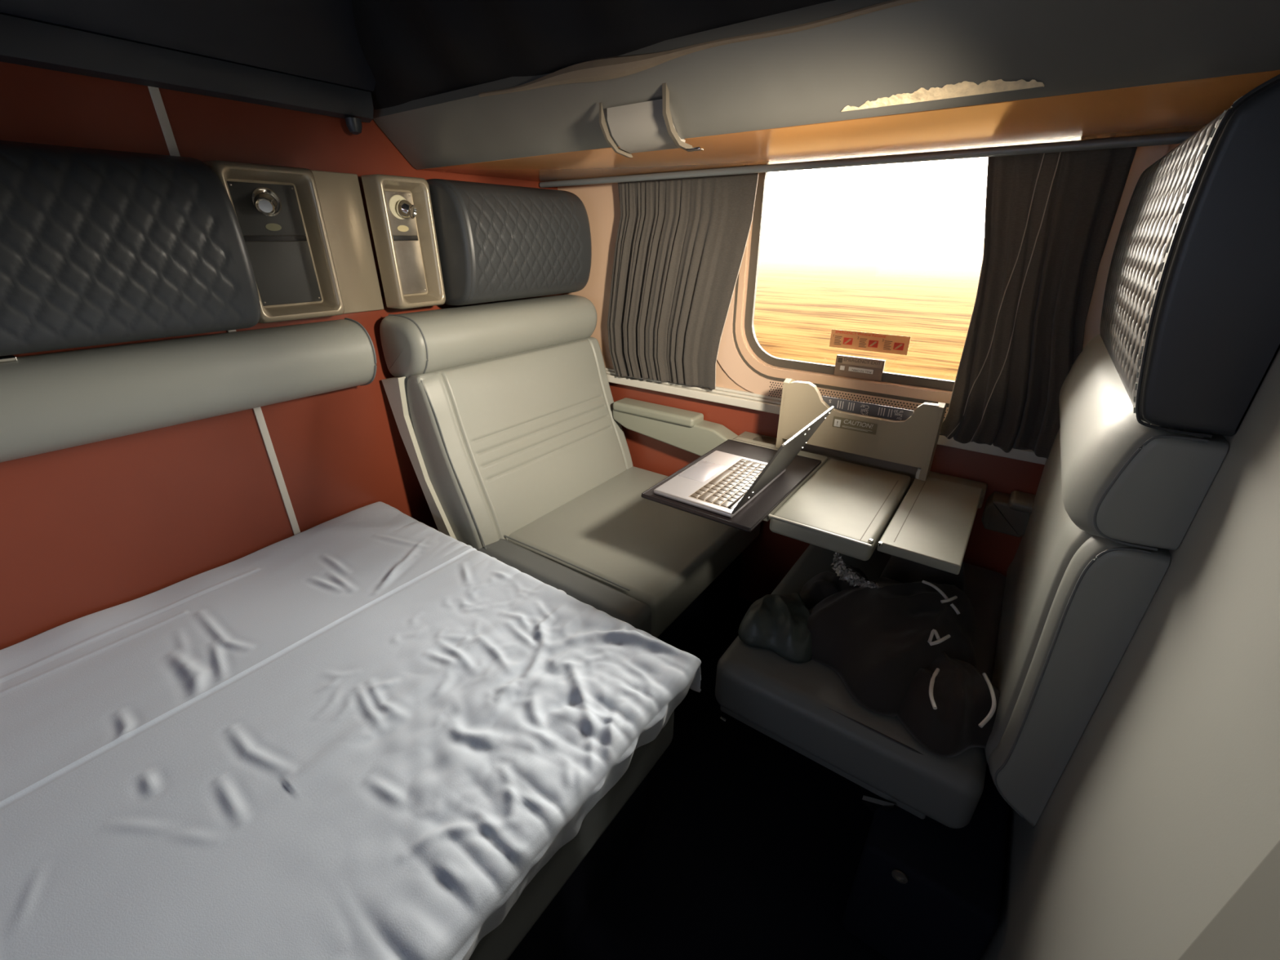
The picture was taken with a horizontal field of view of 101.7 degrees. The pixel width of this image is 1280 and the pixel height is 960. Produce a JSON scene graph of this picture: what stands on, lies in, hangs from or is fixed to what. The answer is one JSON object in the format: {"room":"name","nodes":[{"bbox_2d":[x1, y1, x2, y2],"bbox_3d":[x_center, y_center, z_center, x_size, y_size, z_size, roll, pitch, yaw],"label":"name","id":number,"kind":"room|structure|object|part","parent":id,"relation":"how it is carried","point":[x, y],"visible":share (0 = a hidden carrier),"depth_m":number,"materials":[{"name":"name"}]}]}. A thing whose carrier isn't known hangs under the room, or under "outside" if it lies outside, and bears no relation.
{"room":"train carriage","nodes":[
{"label":"train carriage","id":0,"kind":"room"},
{"bbox_2d":[0,61,564,649],"bbox_3d":[-1.155,-0.244,0.817,0.060,2.150,2.920,17,30,32],"label":"wall","id":1,"kind":"structure","parent":0,"point":[90,528],"depth_m":1.10,"materials":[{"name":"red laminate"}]},
{"bbox_2d":[0,0,376,134],"bbox_3d":[-1.145,-0.731,0.214,0.348,0.717,2.180,17,30,32],"label":"bunk","id":2,"kind":"object","parent":1,"relation":"attached to","point":[303,55],"visible":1,"depth_m":0.95,"materials":[{"name":"black plastic"}]},
{"bbox_3d":[-0.655,-0.811,1.195,0.034,0.030,0.034,17,30,32],"label":"latch knob","id":3,"kind":"part","parent":2,"relation":"part of","materials":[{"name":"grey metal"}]},
{"bbox_2d":[0,140,376,462],"bbox_3d":[-1.224,-0.135,0.545,0.156,0.486,1.864,17,30,32],"label":"seat backrest","id":4,"kind":"object","parent":1,"relation":"attached to","point":[98,246],"depth_m":0.89,"materials":[{"name":"grey leather"}]},
{"bbox_2d":[203,160,344,323],"bbox_3d":[-0.781,-0.509,1.133,0.068,0.302,0.187,17,30,32],"label":"panel","id":5,"kind":"object","parent":4,"relation":"attached to","point":[277,209],"visible":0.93,"depth_m":1.14,"materials":[{"name":"beige plastic"}]},
{"bbox_2d":[226,181,306,235],"bbox_3d":[-0.789,-0.574,1.106,0.003,0.098,0.125,17,30,32],"label":"reading lamp","id":6,"kind":"object","parent":5,"relation":"attached to","point":[290,219],"depth_m":1.11,"materials":[{"name":"grey metal"}]},
{"bbox_3d":[-0.789,-0.460,1.159,0.004,0.128,0.125,17,30,32],"label":"plate","id":7,"kind":"part","parent":5,"relation":"part of","materials":[{"name":"grey"}]},
{"bbox_2d":[147,85,300,535],"bbox_3d":[-0.887,-0.225,1.178,0.004,1.790,0.015,17,30,32],"label":"trim","id":8,"kind":"structure","parent":1,"relation":"attached to","point":[154,92],"depth_m":1.22,"materials":[{"name":"grey metal"}]},
{"bbox_2d":[310,169,383,314],"bbox_3d":[-0.717,-0.571,1.267,0.014,0.310,0.126,17,30,32],"label":"trim","id":9,"kind":"structure","parent":1,"relation":"attached to","point":[340,195],"depth_m":1.26,"materials":[{"name":"beige plastic"}]},
{"bbox_2d":[555,595,888,959],"bbox_3d":[-0.458,0.948,0.875,1.900,0.060,3.100,17,30,32],"label":"floor","id":10,"kind":"structure","parent":0,"point":[749,847],"depth_m":1.11,"materials":[{"name":"black carpet"}]},
{"bbox_2d":[379,178,760,653],"bbox_3d":[-0.152,-0.131,1.536,0.847,1.332,0.726,17,30,32],"label":"seat","id":11,"kind":"object","parent":10,"relation":"on","point":[518,454],"visible":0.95,"depth_m":1.48,"materials":[{"name":"grey leather"}]},
{"bbox_2d":[361,173,445,309],"bbox_3d":[-0.595,-0.604,1.335,0.068,0.302,0.140,17,30,32],"label":"panel","id":12,"kind":"object","parent":11,"relation":"attached to","point":[400,210],"visible":1,"depth_m":1.32,"materials":[{"name":"beige plastic"}]},
{"bbox_2d":[384,191,417,235],"bbox_3d":[-0.603,-0.669,1.309,0.003,0.098,0.078,17,30,32],"label":"reading lamp","id":13,"kind":"object","parent":12,"relation":"attached to","point":[400,225],"depth_m":1.31,"materials":[{"name":"metal"}]},
{"bbox_3d":[-0.603,-0.555,1.362,0.004,0.128,0.078,17,30,32],"label":"plate","id":14,"kind":"part","parent":12,"relation":"part of","materials":[{"name":"silver metal"}]},
{"bbox_3d":[-0.403,-0.146,1.722,0.218,0.525,0.718,17,30,32],"label":"panel","id":15,"kind":"part","parent":11,"relation":"part of","materials":[{"name":"grey plastic"}]},
{"bbox_3d":[-0.323,-0.144,1.668,0.245,0.508,0.705,17,30,32],"label":"backrest","id":16,"kind":"part","parent":11,"relation":"part of","materials":[{"name":"grey leather"}]},
{"bbox_3d":[-0.215,0.293,1.361,0.555,0.129,0.100,17,30,32],"label":"seat","id":17,"kind":"part","parent":11,"relation":"part of","materials":[{"name":"grey leather"}]},
{"bbox_3d":[-0.006,0.169,1.625,0.555,0.139,0.630,17,30,32],"label":"seat","id":18,"kind":"part","parent":11,"relation":"part of","materials":[{"name":"grey leather"}]},
{"bbox_2d":[468,710,674,959],"bbox_3d":[-0.912,0.769,0.621,1.033,0.477,1.960,17,30,32],"label":"bed","id":19,"kind":"object","parent":10,"relation":"on","point":[548,910],"visible":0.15,"depth_m":0.90,"materials":[{"name":"grey fabric"}]},
{"bbox_2d":[0,501,701,959],"bbox_3d":[-0.881,0.566,0.539,1.066,0.121,1.974,17,30,32],"label":"sheet","id":20,"kind":"object","parent":19,"relation":"on","point":[362,733],"visible":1,"depth_m":0.79,"materials":[{"name":"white fabric"}]},
{"bbox_2d":[715,74,1279,959],"bbox_3d":[0.555,0.095,1.035,0.549,1.348,0.799,17,30,32],"label":"seat","id":21,"kind":"object","parent":10,"relation":"on","point":[1188,337],"visible":0.95,"depth_m":0.72,"materials":[{"name":"grey leather"}]},
{"bbox_2d":[737,591,812,662],"bbox_3d":[0.312,0.288,1.113,0.171,0.070,0.188,17,30,32],"label":"bag","id":22,"kind":"object","parent":21,"relation":"on","point":[778,624],"visible":0.95,"depth_m":1.07,"materials":[{"name":"grey fabric"}]},
{"bbox_3d":[0.548,0.358,1.217,0.476,0.142,0.721,17,30,32],"label":"seat","id":23,"kind":"part","parent":21,"relation":"part of","materials":[{"name":"grey leather"}]},
{"bbox_2d":[799,555,999,757],"bbox_3d":[0.518,0.260,1.068,0.377,0.160,0.546,8,26,17],"label":"backpack","id":24,"kind":"object","parent":21,"relation":"on","point":[904,649],"visible":0.8,"depth_m":0.97,"materials":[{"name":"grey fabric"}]},
{"bbox_2d":[831,551,882,588],"bbox_3d":[0.452,0.183,1.079,0.107,0.086,0.018,17,30,32],"label":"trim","id":25,"kind":"structure","parent":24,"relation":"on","point":[840,567],"depth_m":1.09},
{"bbox_3d":[0.770,0.189,0.974,0.090,0.527,0.678,17,30,32],"label":"backrest","id":26,"kind":"part","parent":21,"relation":"part of","materials":[{"name":"grey leather"}]},
{"bbox_2d":[557,143,1180,602],"bbox_3d":[0.397,-0.556,1.484,1.720,2.150,0.092,17,30,32],"label":"wall","id":27,"kind":"structure","parent":0,"point":[767,559],"depth_m":1.68,"materials":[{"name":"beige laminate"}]},
{"bbox_2d":[613,397,737,456],"bbox_3d":[0.110,-0.173,1.772,0.478,0.133,0.082,17,30,32],"label":"armrest","id":28,"kind":"object","parent":27,"relation":"attached to","point":[686,430],"visible":0.85,"depth_m":1.74,"materials":[{"name":"grey"}]},
{"bbox_2d":[604,367,781,404],"bbox_3d":[0.367,-0.246,1.582,1.600,0.008,0.020,17,30,32],"label":"trim","id":29,"kind":"structure","parent":27,"relation":"attached to","point":[707,389],"depth_m":1.66,"materials":[{"name":"grey metal"}]},
{"bbox_2d":[351,0,1279,182],"bbox_3d":[0.163,-0.875,0.973,1.593,0.484,0.714,17,30,32],"label":"bunk","id":30,"kind":"object","parent":27,"relation":"attached to","point":[540,91],"visible":0.88,"depth_m":0.80,"materials":[{"name":"grey paint"}]},
{"bbox_3d":[0.159,-0.927,0.939,1.585,0.360,0.696,17,30,32],"label":"mattress","id":31,"kind":"part","parent":30,"relation":"part of","materials":[{"name":"black fabric"}]},
{"bbox_3d":[0.012,-0.637,0.941,0.120,0.064,0.076,17,30,32],"label":"latch plate","id":32,"kind":"part","parent":30,"relation":"part of","materials":[{"name":"grey"}]},
{"bbox_3d":[0.223,-0.717,1.137,1.593,0.016,0.511,17,30,32],"label":"underside panel","id":33,"kind":"part","parent":30,"relation":"part of","materials":[{"name":"orange"}]},
{"bbox_2d":[539,130,1198,187],"bbox_3d":[0.323,-0.761,1.270,1.585,0.016,0.017,17,30,32],"label":"rail","id":34,"kind":"object","parent":30,"relation":"attached to","point":[1179,137],"visible":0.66,"depth_m":1.10,"materials":[{"name":"grey metal"}]},
{"bbox_2d":[607,173,759,390],"bbox_3d":[0.099,-0.589,1.595,0.514,0.601,0.032,17,30,32],"label":"curtain","id":35,"kind":"object","parent":34,"relation":"hanging from","point":[681,243],"visible":0.98,"depth_m":1.58,"materials":[{"name":"beige fabric"}]},
{"bbox_2d":[939,146,1137,458],"bbox_3d":[0.817,-0.356,1.109,0.277,0.611,0.035,17,30,32],"label":"curtain","id":36,"kind":"object","parent":34,"relation":"hanging from","point":[1049,217],"visible":0.93,"depth_m":1.08,"materials":[{"name":"beige fabric"}]},
{"bbox_2d":[606,373,1046,464],"bbox_3d":[0.364,-0.228,1.586,1.600,0.026,0.034,17,30,32],"label":"trim","id":37,"kind":"structure","parent":27,"relation":"attached to","point":[1028,455],"depth_m":1.59,"materials":[{"name":"grey"}]},
{"bbox_2d":[732,377,987,574],"bbox_3d":[0.451,0.202,1.377,0.665,0.847,0.524,17,30,32],"label":"folding table","id":38,"kind":"object","parent":27,"relation":"attached to","point":[873,485],"visible":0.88,"depth_m":1.20,"materials":[{"name":"plastic"}]},
{"bbox_2d":[640,439,821,532],"bbox_3d":[0.236,-0.006,1.263,0.269,0.010,0.433,17,30,32],"label":"laptop sleeve","id":39,"kind":"object","parent":38,"relation":"on","point":[752,514],"visible":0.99,"depth_m":1.19,"materials":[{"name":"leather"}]},
{"bbox_2d":[653,405,834,518],"bbox_3d":[0.232,-0.067,1.167,0.286,0.184,0.296,17,30,32],"label":"laptop","id":40,"kind":"object","parent":39,"relation":"on","point":[722,483],"visible":1,"depth_m":1.17,"materials":[{"name":"silver metal"}]},
{"bbox_3d":[0.310,-0.048,1.113,0.092,0.171,0.296,17,30,32],"label":"screen lid","id":41,"kind":"part","parent":40,"relation":"part of","materials":[{"name":"grey"}]},
{"bbox_3d":[0.358,0.100,1.050,0.209,0.004,0.006,17,30,32],"label":"edge trim","id":42,"kind":"part","parent":38,"relation":"part of","materials":[{"name":"grey"}]},
{"bbox_3d":[0.539,-0.148,1.316,0.365,0.162,0.017,17,30,32],"label":"pocket panel","id":43,"kind":"part","parent":38,"relation":"part of","materials":[{"name":"beige plastic"}]},
{"bbox_2d":[822,395,914,420],"bbox_3d":[0.569,-0.136,1.325,0.230,0.123,0.003,17,30,32],"label":"leaflet","id":44,"kind":"object","parent":38,"relation":"in","point":[843,405],"visible":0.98,"depth_m":1.30,"materials":[{"name":"grey paper"}]},
{"bbox_3d":[0.682,-0.016,1.267,0.018,0.026,0.018,17,30,32],"label":"hinge knob","id":45,"kind":"part","parent":38,"relation":"part of","materials":[{"name":"grey metal"}]},
{"bbox_2d":[716,144,1168,421],"bbox_3d":[0.599,-0.552,1.289,0.925,0.781,0.050,17,30,32],"label":"window","id":46,"kind":"structure","parent":27,"relation":"in","point":[730,357],"depth_m":1.42,"materials":[{"name":"beige plastic"}]},
{"bbox_2d":[834,335,842,344],"bbox_3d":[0.545,-0.385,1.435,0.019,0.022,0.001,17,30,32],"label":"print","id":47,"kind":"object","parent":46,"relation":"attached to","point":[837,339],"depth_m":1.43,"materials":[{"name":"brown paper"}]},
{"bbox_3d":[0.598,-0.551,1.288,0.750,0.663,0.024,17,30,32],"label":"frame","id":48,"kind":"part","parent":46,"relation":"part of","materials":[{"name":"beige plastic"}]},
{"bbox_2d":[842,337,853,345],"bbox_3d":[0.567,-0.379,1.421,0.024,0.018,0.001,17,30,32],"label":"picture","id":49,"kind":"object","parent":46,"relation":"attached to","point":[846,340],"depth_m":1.42,"materials":[{"name":"red paper"}]},
{"bbox_3d":[0.595,-0.305,1.416,0.125,0.056,0.012,17,30,32],"label":"emergency exit pull","id":50,"kind":"part","parent":46,"relation":"part of","materials":[{"name":"brown plastic"}]},
{"bbox_3d":[0.592,-0.317,1.405,0.117,0.018,0.002,17,30,32],"label":"exit sign plate","id":51,"kind":"part","parent":46,"relation":"part of","materials":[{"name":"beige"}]},
{"bbox_2d":[858,337,866,347],"bbox_3d":[0.599,-0.368,1.400,0.019,0.022,0.001,17,30,32],"label":"print","id":52,"kind":"object","parent":46,"relation":"attached to","point":[862,341],"depth_m":1.40,"materials":[{"name":"brown paper"}]},
{"bbox_2d":[867,339,878,347],"bbox_3d":[0.621,-0.362,1.386,0.024,0.018,0.001,17,30,32],"label":"picture","id":53,"kind":"object","parent":46,"relation":"attached to","point":[871,343],"depth_m":1.39,"materials":[{"name":"red"}]},
{"bbox_2d":[883,340,892,350],"bbox_3d":[0.650,-0.353,1.366,0.019,0.022,0.001,17,30,32],"label":"print","id":54,"kind":"object","parent":46,"relation":"attached to","point":[887,344],"depth_m":1.37,"materials":[{"name":"brown paper"}]},
{"bbox_2d":[893,342,904,350],"bbox_3d":[0.672,-0.347,1.352,0.024,0.018,0.001,17,30,32],"label":"picture","id":55,"kind":"object","parent":46,"relation":"attached to","point":[896,346],"depth_m":1.35,"materials":[{"name":"red paper"}]},
{"bbox_2d":[981,490,1035,537],"bbox_3d":[0.896,0.078,1.266,0.097,0.095,0.082,17,30,32],"label":"armrest","id":56,"kind":"object","parent":27,"relation":"attached to","point":[1003,513],"visible":0.87,"depth_m":1.25,"materials":[{"name":"black plastic"}]},
{"bbox_2d":[880,555,964,591],"bbox_3d":[0.671,0.192,1.214,0.178,0.160,0.165,17,30,32],"label":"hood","id":57,"kind":"object","parent":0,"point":[900,570],"depth_m":1.18,"materials":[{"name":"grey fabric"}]},
{"bbox_2d":[980,348,1279,959],"bbox_3d":[0.725,-0.146,0.607,0.058,2.150,1.100,17,30,32],"label":"wall","id":58,"kind":"structure","parent":0,"point":[1166,801],"depth_m":0.48,"materials":[{"name":"grey plastic"}]},
{"bbox_2d":[1177,840,1279,959],"bbox_3d":[-0.134,0.355,-0.465,0.070,2.150,1.816,17,30,32],"label":"door","id":59,"kind":"structure","parent":58,"relation":"in","point":[1247,926],"depth_m":0.30,"materials":[{"name":"grey"}]},
{"label":"outside","id":60,"kind":"structure","parent":0,"visible":0},
{"bbox_2d":[753,238,983,381],"bbox_3d":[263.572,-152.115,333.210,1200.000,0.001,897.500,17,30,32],"label":"landscape","id":61,"kind":"structure","parent":60,"point":[925,291],"depth_m":31.96,"materials":[{"name":"yellow plant"}]}
]}

